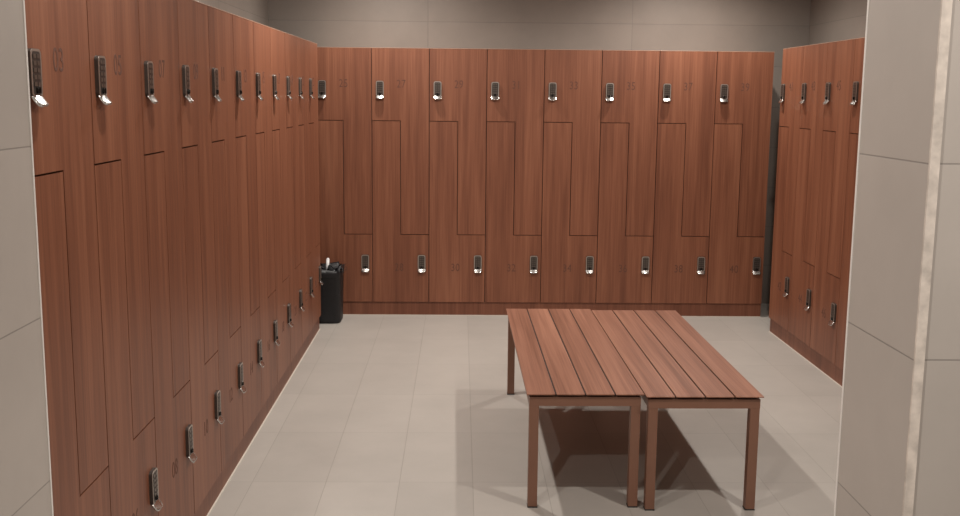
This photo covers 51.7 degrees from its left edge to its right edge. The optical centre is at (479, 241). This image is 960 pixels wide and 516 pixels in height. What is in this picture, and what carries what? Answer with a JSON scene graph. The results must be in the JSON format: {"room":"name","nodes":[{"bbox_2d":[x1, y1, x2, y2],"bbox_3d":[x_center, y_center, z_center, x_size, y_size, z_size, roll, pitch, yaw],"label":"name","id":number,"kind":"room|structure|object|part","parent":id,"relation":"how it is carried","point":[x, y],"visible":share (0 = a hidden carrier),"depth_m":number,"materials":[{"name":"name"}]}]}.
{"room":"changing room","nodes":[
{"label":"changing room","id":0,"kind":"room"},
{"bbox_2d":[0,0,51,515],"bbox_3d":[-1.664,-0.074,1.566,1.793,2.800,0.262,0,8,-1],"label":"wall","id":1,"kind":"structure","parent":0,"point":[24,459],"depth_m":1.65,"materials":[{"name":"tile"}]},
{"bbox_2d":[23,0,53,515],"bbox_3d":[-0.774,-0.087,1.712,0.009,2.800,0.005,0,8,-1],"label":"trim","id":2,"kind":"structure","parent":1,"relation":"attached to","point":[23,0],"depth_m":1.73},
{"bbox_2d":[207,329,319,515],"bbox_3d":[-1.032,0.939,4.303,0.006,0.004,4.800,0,8,-1],"label":"trim","id":3,"kind":"structure","parent":1,"relation":"attached to","point":[212,507],"depth_m":4.59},
{"bbox_2d":[195,0,268,26],"bbox_3d":[-1.563,-0.522,4.592,0.120,2.800,5.853,0,8,-1],"label":"wall","id":4,"kind":"structure","parent":0,"point":[253,10],"depth_m":6.52,"materials":[{"name":"tile"}]},
{"bbox_2d":[209,303,841,515],"bbox_3d":[0.308,1.242,2.706,5.800,0.100,10.175,0,8,-1],"label":"floor","id":5,"kind":"structure","parent":0,"point":[381,415],"depth_m":4.58,"materials":[{"name":"tile"}]},
{"bbox_2d":[25,0,110,515],"bbox_3d":[-1.204,0.222,2.373,0.505,1.790,0.399,0,8,-1],"label":"locker","id":6,"kind":"object","parent":5,"relation":"on","point":[56,30],"visible":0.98,"depth_m":2.36,"materials":[{"name":"laminate"}]},
{"bbox_3d":[-0.957,-0.330,2.151,0.008,0.016,0.016,0,8,-1],"label":"lock knob","id":7,"kind":"part","parent":6,"relation":"part of","materials":[{"name":"black plastic"}]},
{"bbox_3d":[-0.954,-0.307,2.155,0.022,0.029,0.058,0,8,-1],"label":"lock lever","id":8,"kind":"part","parent":6,"relation":"part of","materials":[{"name":"silver metal"}]},
{"bbox_3d":[-0.991,0.471,2.414,0.018,1.285,0.395,0,8,-1],"label":"door","id":9,"kind":"part","parent":6,"relation":"part of","materials":[{"name":"laminate"}]},
{"bbox_2d":[86,0,162,515],"bbox_3d":[-1.212,0.163,2.768,0.505,1.790,0.399,0,8,-1],"label":"locker","id":10,"kind":"object","parent":5,"relation":"on","point":[113,25],"visible":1,"depth_m":2.74,"materials":[{"name":"laminate"}]},
{"bbox_3d":[-0.962,-0.366,2.550,0.022,0.029,0.058,0,8,-1],"label":"lock lever","id":11,"kind":"part","parent":10,"relation":"part of","materials":[{"name":"silver metal"}]},
{"bbox_3d":[-0.998,0.413,2.809,0.018,1.285,0.395,0,8,-1],"label":"door","id":12,"kind":"part","parent":10,"relation":"part of","materials":[{"name":"laminate"}]},
{"bbox_3d":[-0.980,0.799,3.017,0.022,0.029,0.058,0,8,-1],"label":"lock lever","id":13,"kind":"part","parent":10,"relation":"part of","materials":[{"name":"silver metal"}]},
{"bbox_2d":[138,0,196,515],"bbox_3d":[-1.220,0.104,3.164,0.505,1.790,0.399,0,8,-1],"label":"locker","id":14,"kind":"object","parent":5,"relation":"on","point":[158,23],"visible":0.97,"depth_m":3.15,"materials":[{"name":"laminate"}]},
{"bbox_3d":[-0.970,-0.424,2.946,0.022,0.029,0.058,0,8,-1],"label":"lock lever","id":15,"kind":"part","parent":14,"relation":"part of","materials":[{"name":"silver metal"}]},
{"bbox_3d":[-1.001,-0.136,3.132,0.018,1.294,0.395,0,8,-1],"label":"door","id":16,"kind":"part","parent":14,"relation":"part of","materials":[{"name":"laminate"}]},
{"bbox_3d":[-1.006,0.354,3.205,0.018,1.285,0.395,0,8,-1],"label":"door","id":17,"kind":"part","parent":14,"relation":"part of","materials":[{"name":"laminate"}]},
{"bbox_3d":[-0.987,0.741,3.412,0.022,0.029,0.058,0,8,-1],"label":"lock lever","id":18,"kind":"part","parent":14,"relation":"part of","materials":[{"name":"silver metal"}]},
{"bbox_2d":[177,0,223,513],"bbox_3d":[-1.227,0.046,3.559,0.505,1.790,0.399,0,8,-1],"label":"locker","id":19,"kind":"object","parent":5,"relation":"on","point":[192,15],"visible":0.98,"depth_m":3.55,"materials":[{"name":"laminate"}]},
{"bbox_3d":[-0.977,-0.483,3.341,0.022,0.029,0.058,0,8,-1],"label":"lock lever","id":20,"kind":"part","parent":19,"relation":"part of","materials":[{"name":"silver metal"}]},
{"bbox_3d":[-1.009,-0.194,3.528,0.018,1.294,0.395,0,8,-1],"label":"door","id":21,"kind":"part","parent":19,"relation":"part of","materials":[{"name":"laminate"}]},
{"bbox_3d":[-1.014,0.295,3.600,0.018,1.285,0.395,0,8,-1],"label":"door","id":22,"kind":"part","parent":19,"relation":"part of","materials":[{"name":"laminate"}]},
{"bbox_3d":[-0.995,0.682,3.808,0.022,0.029,0.058,0,8,-1],"label":"lock lever","id":23,"kind":"part","parent":19,"relation":"part of","materials":[{"name":"silver metal"}]},
{"bbox_2d":[208,5,246,470],"bbox_3d":[-1.235,-0.013,3.955,0.505,1.790,0.399,0,8,-1],"label":"locker","id":24,"kind":"object","parent":5,"relation":"on","point":[220,22],"visible":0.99,"depth_m":3.94,"materials":[{"name":"laminate"}]},
{"bbox_3d":[-0.985,-0.542,3.737,0.022,0.029,0.058,0,8,-1],"label":"lock lever","id":25,"kind":"part","parent":24,"relation":"part of","materials":[{"name":"silver metal"}]},
{"bbox_3d":[-1.017,-0.253,3.923,0.018,1.294,0.395,0,8,-1],"label":"door","id":26,"kind":"part","parent":24,"relation":"part of","materials":[{"name":"laminate"}]},
{"bbox_3d":[-1.022,0.236,3.996,0.018,1.285,0.395,0,8,-1],"label":"door","id":27,"kind":"part","parent":24,"relation":"part of","materials":[{"name":"laminate"}]},
{"bbox_3d":[-1.002,0.623,4.204,0.022,0.029,0.058,0,8,-1],"label":"lock lever","id":28,"kind":"part","parent":24,"relation":"part of","materials":[{"name":"silver metal"}]},
{"bbox_2d":[232,14,264,434],"bbox_3d":[-1.243,-0.072,4.350,0.505,1.790,0.399,0,8,-1],"label":"locker","id":29,"kind":"object","parent":5,"relation":"on","point":[243,49],"visible":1,"depth_m":4.34,"materials":[{"name":"laminate"}]},
{"bbox_3d":[-1.024,-0.312,4.319,0.018,1.294,0.395,0,8,-1],"label":"door","id":30,"kind":"part","parent":29,"relation":"part of","materials":[{"name":"laminate"}]},
{"bbox_3d":[-1.029,0.178,4.392,0.018,1.285,0.395,0,8,-1],"label":"door","id":31,"kind":"part","parent":29,"relation":"part of","materials":[{"name":"laminate"}]},
{"bbox_2d":[194,319,318,515],"bbox_3d":[-1.272,0.862,4.489,0.466,0.097,4.400,0,8,-1],"label":"plinth","id":32,"kind":"object","parent":5,"relation":"on","point":[209,500],"visible":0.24,"depth_m":4.49,"materials":[{"name":"laminate"}]},
{"bbox_2d":[253,21,279,406],"bbox_3d":[-1.250,-0.131,4.746,0.505,1.790,0.399,0,8,-1],"label":"locker","id":33,"kind":"object","parent":5,"relation":"on","point":[261,33],"visible":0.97,"depth_m":4.74,"materials":[{"name":"laminate"}]},
{"bbox_3d":[-1.032,-0.371,4.715,0.018,1.294,0.395,0,8,-1],"label":"door","id":34,"kind":"part","parent":33,"relation":"part of","materials":[{"name":"laminate"}]},
{"bbox_3d":[-1.037,0.119,4.787,0.018,1.285,0.395,0,8,-1],"label":"door","id":35,"kind":"part","parent":33,"relation":"part of","materials":[{"name":"laminate"}]},
{"bbox_2d":[270,27,293,382],"bbox_3d":[-1.258,-0.190,5.142,0.505,1.790,0.399,0,8,-1],"label":"locker","id":36,"kind":"object","parent":5,"relation":"on","point":[277,37],"visible":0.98,"depth_m":5.14,"materials":[{"name":"laminate"}]},
{"bbox_3d":[-1.040,-0.429,5.110,0.018,1.294,0.395,0,8,-1],"label":"door","id":37,"kind":"part","parent":36,"relation":"part of","materials":[{"name":"laminate"}]},
{"bbox_3d":[-1.044,0.060,5.183,0.018,1.285,0.395,0,8,-1],"label":"door","id":38,"kind":"part","parent":36,"relation":"part of","materials":[{"name":"laminate"}]},
{"bbox_2d":[284,33,304,360],"bbox_3d":[-1.266,-0.248,5.537,0.505,1.790,0.399,0,8,-1],"label":"locker","id":39,"kind":"object","parent":5,"relation":"on","point":[291,74],"visible":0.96,"depth_m":5.53,"materials":[{"name":"laminate"}]},
{"bbox_3d":[-1.047,-0.488,5.506,0.018,1.294,0.395,0,8,-1],"label":"door","id":40,"kind":"part","parent":39,"relation":"part of","materials":[{"name":"laminate"}]},
{"bbox_3d":[-1.052,0.001,5.578,0.018,1.285,0.395,0,8,-1],"label":"door","id":41,"kind":"part","parent":39,"relation":"part of","materials":[{"name":"laminate"}]},
{"bbox_2d":[297,37,314,343],"bbox_3d":[-1.273,-0.307,5.933,0.505,1.790,0.399,0,8,-1],"label":"locker","id":42,"kind":"object","parent":5,"relation":"on","point":[302,44],"visible":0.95,"depth_m":5.93,"materials":[{"name":"laminate"}]},
{"bbox_3d":[-1.055,-0.547,5.901,0.018,1.294,0.395,0,8,-1],"label":"door","id":43,"kind":"part","parent":42,"relation":"part of","materials":[{"name":"laminate"}]},
{"bbox_3d":[-1.060,-0.058,5.974,0.018,1.285,0.395,0,8,-1],"label":"door","id":44,"kind":"part","parent":42,"relation":"part of","materials":[{"name":"laminate"}]},
{"bbox_2d":[308,41,323,327],"bbox_3d":[-1.281,-0.366,6.328,0.505,1.790,0.399,0,8,-1],"label":"locker","id":45,"kind":"object","parent":5,"relation":"on","point":[316,269],"visible":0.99,"depth_m":6.33,"materials":[{"name":"laminate"}]},
{"bbox_3d":[-1.063,-0.606,6.297,0.018,1.294,0.395,0,8,-1],"label":"door","id":46,"kind":"part","parent":45,"relation":"part of","materials":[{"name":"laminate"}]},
{"bbox_3d":[-1.067,-0.116,6.370,0.018,1.285,0.395,0,8,-1],"label":"door","id":47,"kind":"part","parent":45,"relation":"part of","materials":[{"name":"laminate"}]},
{"bbox_2d":[319,261,343,322],"bbox_3d":[-1.053,0.345,6.906,0.229,0.413,0.234,0,8,-1],"label":"bin","id":48,"kind":"object","parent":5,"relation":"on","point":[332,278],"visible":0.68,"depth_m":6.81,"materials":[{"name":"black plastic"}]},
{"bbox_2d":[317,47,372,301],"bbox_3d":[-0.962,-0.490,7.187,0.399,1.790,0.505,0,8,-1],"label":"locker","id":49,"kind":"object","parent":5,"relation":"on","point":[344,73],"visible":0.92,"depth_m":6.95,"materials":[{"name":"laminate"}]},
{"bbox_3d":[-0.954,-1.376,7.069,0.399,0.003,0.478,0,8,-1],"label":"panel","id":50,"kind":"part","parent":49,"relation":"part of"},
{"bbox_2d":[371,47,429,301],"bbox_3d":[-0.562,-0.487,7.195,0.399,1.790,0.505,0,8,-1],"label":"locker","id":51,"kind":"object","parent":5,"relation":"on","point":[400,76],"visible":1,"depth_m":6.97,"materials":[{"name":"laminate"}]},
{"bbox_3d":[-0.561,-0.208,7.018,0.395,1.285,0.018,0,8,-1],"label":"door","id":52,"kind":"part","parent":51,"relation":"part of","materials":[{"name":"laminate"}]},
{"bbox_3d":[-0.416,0.205,7.056,0.058,0.029,0.022,0,8,-1],"label":"lock lever","id":53,"kind":"part","parent":51,"relation":"part of","materials":[{"name":"silver metal"}]},
{"bbox_2d":[429,48,486,301],"bbox_3d":[-0.163,-0.485,7.203,0.399,1.790,0.505,0,8,-1],"label":"locker","id":54,"kind":"object","parent":5,"relation":"on","point":[457,76],"visible":1,"depth_m":6.98,"materials":[{"name":"laminate"}]},
{"bbox_3d":[-0.154,-1.371,7.085,0.399,0.003,0.478,0,8,-1],"label":"panel","id":55,"kind":"part","parent":54,"relation":"part of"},
{"bbox_3d":[-0.161,-0.205,7.026,0.395,1.285,0.018,0,8,-1],"label":"door","id":56,"kind":"part","parent":54,"relation":"part of","materials":[{"name":"laminate"}]},
{"bbox_2d":[484,49,544,302],"bbox_3d":[0.237,-0.482,7.211,0.399,1.790,0.505,0,8,-1],"label":"locker","id":57,"kind":"object","parent":5,"relation":"on","point":[515,77],"visible":0.99,"depth_m":6.98,"materials":[{"name":"laminate"}]},
{"bbox_3d":[0.239,-0.202,7.034,0.395,1.285,0.018,0,8,-1],"label":"door","id":58,"kind":"part","parent":57,"relation":"part of","materials":[{"name":"laminate"}]},
{"bbox_3d":[0.244,-0.692,6.962,0.395,1.294,0.018,0,8,-1],"label":"door","id":59,"kind":"part","parent":57,"relation":"part of","materials":[{"name":"laminate"}]},
{"bbox_3d":[0.246,-1.368,7.093,0.399,0.003,0.478,0,8,-1],"label":"panel","id":60,"kind":"part","parent":57,"relation":"part of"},
{"bbox_2d":[343,301,760,315],"bbox_3d":[0.428,0.451,7.373,3.200,0.097,0.466,0,8,-1],"label":"plinth","id":61,"kind":"object","parent":5,"relation":"on","point":[349,307],"visible":0.24,"depth_m":7.14,"materials":[{"name":"laminate"}]},
{"bbox_2d":[343,314,760,316],"bbox_3d":[0.432,0.531,7.147,3.200,0.004,0.005,0,8,-1],"label":"trim","id":62,"kind":"structure","parent":5,"relation":"on","point":[343,314],"depth_m":7.14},
{"bbox_2d":[540,49,601,302],"bbox_3d":[0.637,-0.479,7.219,0.399,1.790,0.505,0,8,-1],"label":"locker","id":63,"kind":"object","parent":5,"relation":"on","point":[572,78],"visible":0.99,"depth_m":6.99,"materials":[{"name":"laminate"}]},
{"bbox_3d":[0.637,-0.481,7.243,0.399,1.786,0.458,0,8,-1],"label":"panel","id":64,"kind":"part","parent":63,"relation":"part of","materials":[{"name":"laminate"}]},
{"bbox_3d":[0.505,-0.996,6.896,0.058,0.029,0.022,0,8,-1],"label":"lock lever","id":65,"kind":"part","parent":63,"relation":"part of","materials":[{"name":"silver metal"}]},
{"bbox_3d":[0.639,-0.200,7.043,0.395,1.285,0.018,0,8,-1],"label":"door","id":66,"kind":"part","parent":63,"relation":"part of","materials":[{"name":"laminate"}]},
{"bbox_3d":[0.644,-0.689,6.970,0.395,1.294,0.018,0,8,-1],"label":"door","id":67,"kind":"part","parent":63,"relation":"part of","materials":[{"name":"laminate"}]},
{"bbox_3d":[0.783,0.213,7.081,0.058,0.029,0.022,0,8,-1],"label":"lock lever","id":68,"kind":"part","parent":63,"relation":"part of","materials":[{"name":"silver metal"}]},
{"bbox_2d":[506,309,643,507],"bbox_3d":[0.378,0.691,4.530,0.445,0.456,1.513,0,8,-2],"label":"slatted bench","id":69,"kind":"object","parent":5,"relation":"on","point":[566,357],"visible":1,"depth_m":4.09,"materials":[{"name":"brown wood"}]},
{"bbox_3d":[0.165,0.604,5.248,0.036,0.402,0.036,0,8,-2],"label":"leg","id":70,"kind":"part","parent":69,"relation":"part of","materials":[{"name":"brown wood"}]},
{"bbox_3d":[0.203,0.819,3.808,0.036,0.402,0.036,0,8,-2],"label":"leg","id":71,"kind":"part","parent":69,"relation":"part of","materials":[{"name":"brown wood"}]},
{"bbox_3d":[0.380,0.497,4.501,0.425,0.035,1.493,0,8,-2],"label":"frame","id":72,"kind":"part","parent":69,"relation":"part of","materials":[{"name":"brown wood"}]},
{"bbox_3d":[0.381,0.474,4.498,0.401,0.009,1.469,0,8,-2],"label":"under panel","id":73,"kind":"part","parent":69,"relation":"part of","materials":[{"name":"brown wood"}]},
{"bbox_3d":[0.591,0.821,3.819,0.036,0.402,0.036,0,8,-2],"label":"leg","id":74,"kind":"part","parent":69,"relation":"part of","materials":[{"name":"brown metal"}]},
{"bbox_2d":[595,50,659,302],"bbox_3d":[1.037,-0.477,7.228,0.399,1.790,0.505,0,8,-1],"label":"locker","id":75,"kind":"object","parent":5,"relation":"on","point":[630,78],"visible":0.98,"depth_m":7.00,"materials":[{"name":"laminate"}]},
{"bbox_3d":[1.039,-0.197,7.051,0.395,1.285,0.018,0,8,-1],"label":"door","id":76,"kind":"part","parent":75,"relation":"part of","materials":[{"name":"laminate"}]},
{"bbox_3d":[1.046,-1.363,7.110,0.399,0.003,0.478,0,8,-1],"label":"panel","id":77,"kind":"part","parent":75,"relation":"part of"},
{"bbox_3d":[1.044,-0.686,6.978,0.395,1.294,0.018,0,8,-1],"label":"door","id":78,"kind":"part","parent":75,"relation":"part of","materials":[{"name":"laminate"}]},
{"bbox_2d":[592,310,763,510],"bbox_3d":[0.828,0.697,4.514,0.445,0.456,1.513,0,8,-2],"label":"slatted bench","id":79,"kind":"object","parent":5,"relation":"on","point":[673,365],"visible":0.9,"depth_m":4.03,"materials":[{"name":"brown wood"}]},
{"bbox_3d":[0.653,0.825,3.792,0.036,0.402,0.036,0,8,-2],"label":"leg","id":80,"kind":"part","parent":79,"relation":"part of","materials":[{"name":"brown wood"}]},
{"bbox_3d":[0.830,0.503,4.486,0.425,0.035,1.493,0,8,-2],"label":"frame","id":81,"kind":"part","parent":79,"relation":"part of","materials":[{"name":"brown wood"}]},
{"bbox_3d":[0.830,0.481,4.482,0.401,0.009,1.469,0,8,-2],"label":"under panel","id":82,"kind":"part","parent":79,"relation":"part of","materials":[{"name":"brown wood"}]},
{"bbox_3d":[1.040,0.828,3.803,0.036,0.402,0.036,0,8,-2],"label":"leg","id":83,"kind":"part","parent":79,"relation":"part of","materials":[{"name":"brown wood"}]},
{"bbox_2d":[651,51,716,302],"bbox_3d":[1.437,-0.474,7.236,0.399,1.790,0.505,0,8,-1],"label":"locker","id":84,"kind":"object","parent":5,"relation":"on","point":[687,79],"visible":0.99,"depth_m":7.01,"materials":[{"name":"laminate"}]},
{"bbox_3d":[1.305,-0.991,6.912,0.058,0.029,0.022,0,8,-1],"label":"lock lever","id":85,"kind":"part","parent":84,"relation":"part of","materials":[{"name":"silver metal"}]},
{"bbox_3d":[1.439,-0.194,7.059,0.395,1.285,0.018,0,8,-1],"label":"door","id":86,"kind":"part","parent":84,"relation":"part of","materials":[{"name":"laminate"}]},
{"bbox_3d":[1.444,-0.684,6.986,0.395,1.294,0.018,0,8,-1],"label":"door","id":87,"kind":"part","parent":84,"relation":"part of","materials":[{"name":"laminate"}]},
{"bbox_2d":[706,51,773,303],"bbox_3d":[1.837,-0.471,7.244,0.399,1.790,0.505,0,8,-1],"label":"locker","id":88,"kind":"object","parent":5,"relation":"on","point":[744,80],"visible":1,"depth_m":7.02,"materials":[{"name":"laminate"}]},
{"bbox_3d":[1.839,-0.192,7.067,0.395,1.285,0.018,0,8,-1],"label":"door","id":89,"kind":"part","parent":88,"relation":"part of","materials":[{"name":"laminate"}]},
{"bbox_3d":[1.843,-0.681,6.994,0.395,1.294,0.018,0,8,-1],"label":"door","id":90,"kind":"part","parent":88,"relation":"part of","materials":[{"name":"laminate"}]},
{"bbox_3d":[1.983,0.222,7.105,0.058,0.029,0.022,0,8,-1],"label":"lock lever","id":91,"kind":"part","parent":88,"relation":"part of","materials":[{"name":"silver metal"}]},
{"bbox_2d":[769,46,803,330],"bbox_3d":[2.194,-0.342,6.394,0.505,1.790,0.399,0,8,-1],"label":"locker","id":92,"kind":"object","parent":5,"relation":"on","point":[792,63],"visible":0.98,"depth_m":6.38,"materials":[{"name":"laminate"}]},
{"bbox_3d":[1.976,-0.095,6.426,0.018,1.285,0.395,0,8,-1],"label":"door","id":93,"kind":"part","parent":92,"relation":"part of","materials":[{"name":"laminate"}]},
{"bbox_3d":[1.981,-0.584,6.354,0.018,1.294,0.395,0,8,-1],"label":"door","id":94,"kind":"part","parent":92,"relation":"part of","materials":[{"name":"laminate"}]},
{"bbox_2d":[770,319,842,385],"bbox_3d":[2.220,0.710,5.742,0.466,0.097,2.000,0,8,-1],"label":"plinth","id":95,"kind":"object","parent":5,"relation":"on","point":[808,353],"visible":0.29,"depth_m":5.98,"materials":[{"name":"laminate"}]},
{"bbox_2d":[788,42,827,346],"bbox_3d":[2.202,-0.283,5.998,0.505,1.790,0.399,0,8,-1],"label":"locker","id":96,"kind":"object","parent":5,"relation":"on","point":[815,55],"visible":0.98,"depth_m":5.98,"materials":[{"name":"laminate"}]},
{"bbox_3d":[1.984,-0.036,6.031,0.018,1.285,0.395,0,8,-1],"label":"door","id":97,"kind":"part","parent":96,"relation":"part of","materials":[{"name":"laminate"}]},
{"bbox_3d":[1.988,-0.526,5.958,0.018,1.294,0.395,0,8,-1],"label":"door","id":98,"kind":"part","parent":96,"relation":"part of","materials":[{"name":"laminate"}]},
{"bbox_2d":[810,38,855,364],"bbox_3d":[2.209,-0.224,5.603,0.505,1.790,0.399,0,8,-1],"label":"locker","id":99,"kind":"object","parent":5,"relation":"on","point":[841,54],"visible":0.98,"depth_m":5.58,"materials":[{"name":"laminate"}]},
{"bbox_3d":[1.991,0.023,5.635,0.018,1.285,0.395,0,8,-1],"label":"door","id":100,"kind":"part","parent":99,"relation":"part of","materials":[{"name":"laminate"}]},
{"bbox_3d":[1.996,-0.467,5.562,0.018,1.294,0.395,0,8,-1],"label":"door","id":101,"kind":"part","parent":99,"relation":"part of","materials":[{"name":"laminate"}]},
{"bbox_2d":[835,37,864,370],"bbox_3d":[2.217,-0.165,5.207,0.505,1.790,0.399,0,8,-1],"label":"locker","id":102,"kind":"object","parent":5,"relation":"on","point":[860,42],"visible":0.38,"depth_m":5.33,"materials":[{"name":"laminate"}]},
{"bbox_3d":[1.999,0.081,5.239,0.018,1.285,0.395,0,8,-1],"label":"door","id":103,"kind":"part","parent":102,"relation":"part of","materials":[{"name":"laminate"}]},
{"bbox_3d":[2.004,-0.408,5.167,0.018,1.294,0.395,0,8,-1],"label":"door","id":104,"kind":"part","parent":102,"relation":"part of","materials":[{"name":"laminate"}]},
{"bbox_2d":[268,0,810,303],"bbox_3d":[0.438,-0.930,7.469,3.994,2.800,0.120,0,8,-1],"label":"wall","id":105,"kind":"structure","parent":0,"point":[774,26],"depth_m":7.31,"materials":[{"name":"tile"}]},
{"bbox_2d":[808,0,866,44],"bbox_3d":[2.550,-0.495,4.676,0.120,2.800,5.853,0,8,-1],"label":"wall","id":106,"kind":"structure","parent":0,"point":[830,20],"depth_m":6.82,"materials":[{"name":"tile"}]},
{"bbox_2d":[836,0,959,515],"bbox_3d":[1.950,-0.050,1.639,2.576,2.800,0.262,0,8,-1],"label":"wall","id":107,"kind":"structure","parent":0,"point":[900,65],"depth_m":1.56,"materials":[{"name":"tile"}]},
{"bbox_2d":[769,331,841,387],"bbox_3d":[2.010,0.960,4.362,0.006,0.004,4.794,0,8,-1],"label":"trim","id":108,"kind":"structure","parent":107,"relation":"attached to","point":[769,331],"depth_m":5.99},
{"bbox_2d":[834,0,869,515],"bbox_3d":[0.664,-0.077,1.741,0.009,2.800,0.006,0,8,-1],"label":"trim","id":109,"kind":"structure","parent":107,"relation":"attached to","point":[868,1],"depth_m":1.75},
{"bbox_2d":[902,0,952,515],"bbox_3d":[0.673,-0.039,1.482,0.015,2.800,0.005,0,8,-1],"label":"trim","id":110,"kind":"structure","parent":107,"relation":"attached to","point":[946,5],"depth_m":1.49,"materials":[{"name":"tile"}]}
]}

